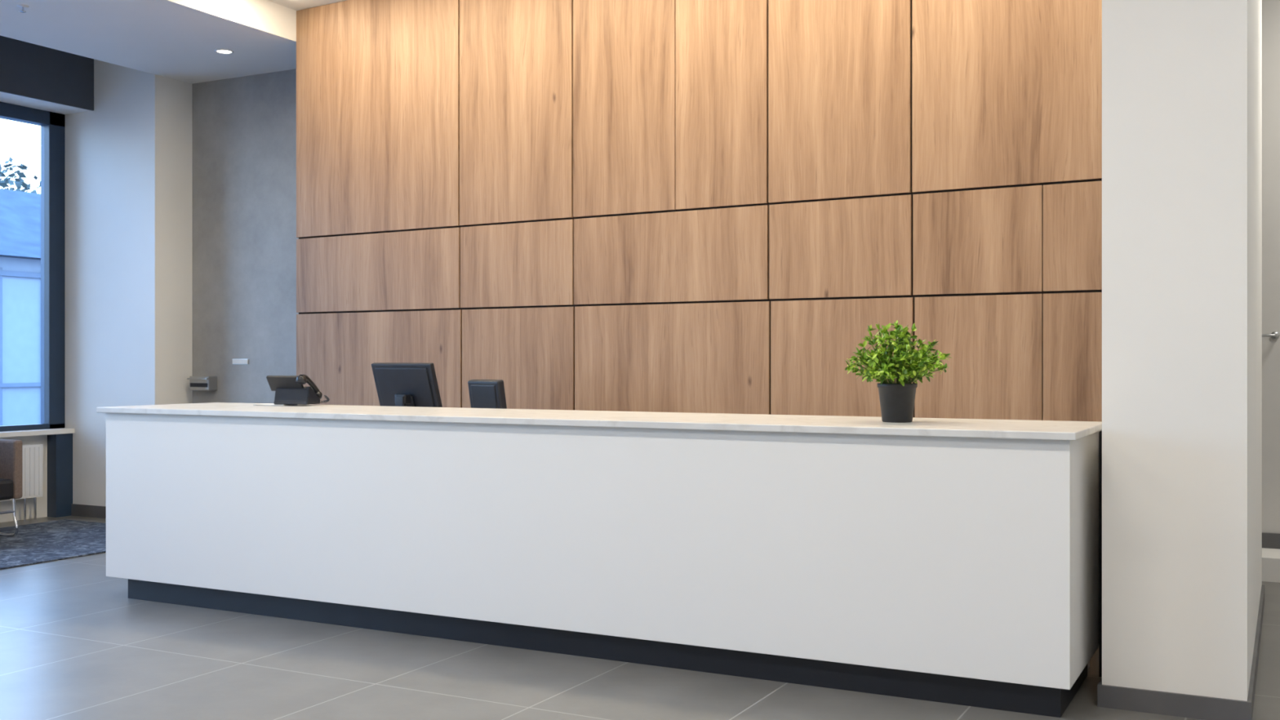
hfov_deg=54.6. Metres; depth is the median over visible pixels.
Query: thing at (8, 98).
soffit
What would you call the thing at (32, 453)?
radiator
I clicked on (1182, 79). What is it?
pillar
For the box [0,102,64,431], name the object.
frame
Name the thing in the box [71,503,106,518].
baseboard
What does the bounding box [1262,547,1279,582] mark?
step
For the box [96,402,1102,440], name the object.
countertop
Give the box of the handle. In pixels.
[1262,331,1279,339]
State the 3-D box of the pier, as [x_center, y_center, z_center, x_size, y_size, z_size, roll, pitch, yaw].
[-4.564,-0.650,11.212,1.170,4.100,0.570,0,0,28]
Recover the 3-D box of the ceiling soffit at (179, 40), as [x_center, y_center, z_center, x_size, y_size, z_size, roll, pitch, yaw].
[-5.748,-2.580,5.686,1.860,0.240,11.140,0,0,28]
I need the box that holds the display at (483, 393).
[467,379,506,408]
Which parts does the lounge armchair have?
leg frame, arm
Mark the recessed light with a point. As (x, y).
(217, 51)
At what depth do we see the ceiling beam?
10.62 m
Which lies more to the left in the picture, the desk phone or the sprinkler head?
the sprinkler head
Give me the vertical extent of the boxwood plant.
0.456 m
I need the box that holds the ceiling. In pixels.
[267,0,346,10]
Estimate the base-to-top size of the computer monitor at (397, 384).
0.633 m
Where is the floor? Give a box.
[0,515,1279,719]
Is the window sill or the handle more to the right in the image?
the handle
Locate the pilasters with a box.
[0,266,40,425]
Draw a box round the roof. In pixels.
[0,188,40,259]
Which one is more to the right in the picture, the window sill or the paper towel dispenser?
the paper towel dispenser
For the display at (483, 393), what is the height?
0.531 m
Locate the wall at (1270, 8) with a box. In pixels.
[1262,0,1279,533]
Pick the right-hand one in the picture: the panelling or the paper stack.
the panelling
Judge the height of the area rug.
0.012 m
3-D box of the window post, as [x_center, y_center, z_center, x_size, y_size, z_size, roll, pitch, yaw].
[-5.201,1.030,11.128,0.120,0.740,0.170,0,0,28]
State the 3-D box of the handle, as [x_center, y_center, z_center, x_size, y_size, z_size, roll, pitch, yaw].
[4.173,-0.163,8.213,0.107,0.054,0.076,0,0,28]
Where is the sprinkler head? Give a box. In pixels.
[16,4,29,12]
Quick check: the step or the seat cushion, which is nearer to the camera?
the step
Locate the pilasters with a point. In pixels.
(2, 273)
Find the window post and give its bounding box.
[47,433,72,517]
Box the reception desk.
[96,402,1102,717]
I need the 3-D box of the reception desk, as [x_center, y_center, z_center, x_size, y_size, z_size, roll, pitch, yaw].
[-0.533,0.838,6.395,5.498,1.124,0.924,0,0,28]
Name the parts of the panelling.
panel, panel, panel, panel, panel, panel, panel, panel, panel, panel, panel, panel, panel, panel, panel, panel, panel, panel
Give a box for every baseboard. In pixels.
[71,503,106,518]
[1097,584,1264,719]
[1262,532,1279,549]
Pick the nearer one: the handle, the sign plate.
the handle
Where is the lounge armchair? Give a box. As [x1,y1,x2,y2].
[0,439,22,536]
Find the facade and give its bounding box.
[0,256,40,425]
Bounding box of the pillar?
[1102,0,1262,701]
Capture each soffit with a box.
[0,0,296,84]
[0,91,91,114]
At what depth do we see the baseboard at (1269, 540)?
8.23 m
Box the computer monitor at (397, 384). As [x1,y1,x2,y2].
[371,362,442,407]
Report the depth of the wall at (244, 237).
10.76 m
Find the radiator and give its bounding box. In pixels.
[0,444,42,520]
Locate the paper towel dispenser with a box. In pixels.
[186,376,217,390]
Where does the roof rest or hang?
on the facade
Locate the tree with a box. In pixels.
[0,155,40,193]
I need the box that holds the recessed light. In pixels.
[214,48,234,53]
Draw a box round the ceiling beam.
[0,35,93,111]
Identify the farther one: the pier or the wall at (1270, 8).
the pier
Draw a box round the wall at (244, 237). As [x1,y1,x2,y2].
[191,68,298,403]
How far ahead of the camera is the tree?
35.29 m
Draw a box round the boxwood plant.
[844,320,951,422]
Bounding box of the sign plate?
[232,358,248,364]
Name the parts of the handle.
lever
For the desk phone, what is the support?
on the reception desk
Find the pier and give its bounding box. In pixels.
[64,58,191,506]
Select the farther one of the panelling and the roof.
the roof
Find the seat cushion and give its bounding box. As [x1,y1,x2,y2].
[0,478,13,500]
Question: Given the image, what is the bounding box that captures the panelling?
[296,0,1102,422]
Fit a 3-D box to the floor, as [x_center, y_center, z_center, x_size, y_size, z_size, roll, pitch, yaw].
[-1.682,1.460,4.634,12.780,0.120,13.350,0,0,28]
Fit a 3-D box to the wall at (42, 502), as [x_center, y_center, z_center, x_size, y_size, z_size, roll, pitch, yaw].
[-7.660,-0.650,6.777,0.200,4.100,11.300,0,0,28]
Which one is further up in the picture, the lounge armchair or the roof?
the roof
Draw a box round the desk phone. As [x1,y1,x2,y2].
[266,373,329,404]
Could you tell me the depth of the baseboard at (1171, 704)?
4.90 m
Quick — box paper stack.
[253,403,293,405]
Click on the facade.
(21, 296)
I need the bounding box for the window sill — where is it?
[0,427,75,437]
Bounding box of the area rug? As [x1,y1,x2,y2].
[0,519,106,569]
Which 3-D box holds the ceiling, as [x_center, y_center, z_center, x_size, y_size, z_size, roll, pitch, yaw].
[-1.682,-2.800,4.634,12.780,0.200,13.350,0,0,28]
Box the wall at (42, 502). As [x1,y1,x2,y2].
[0,435,47,522]

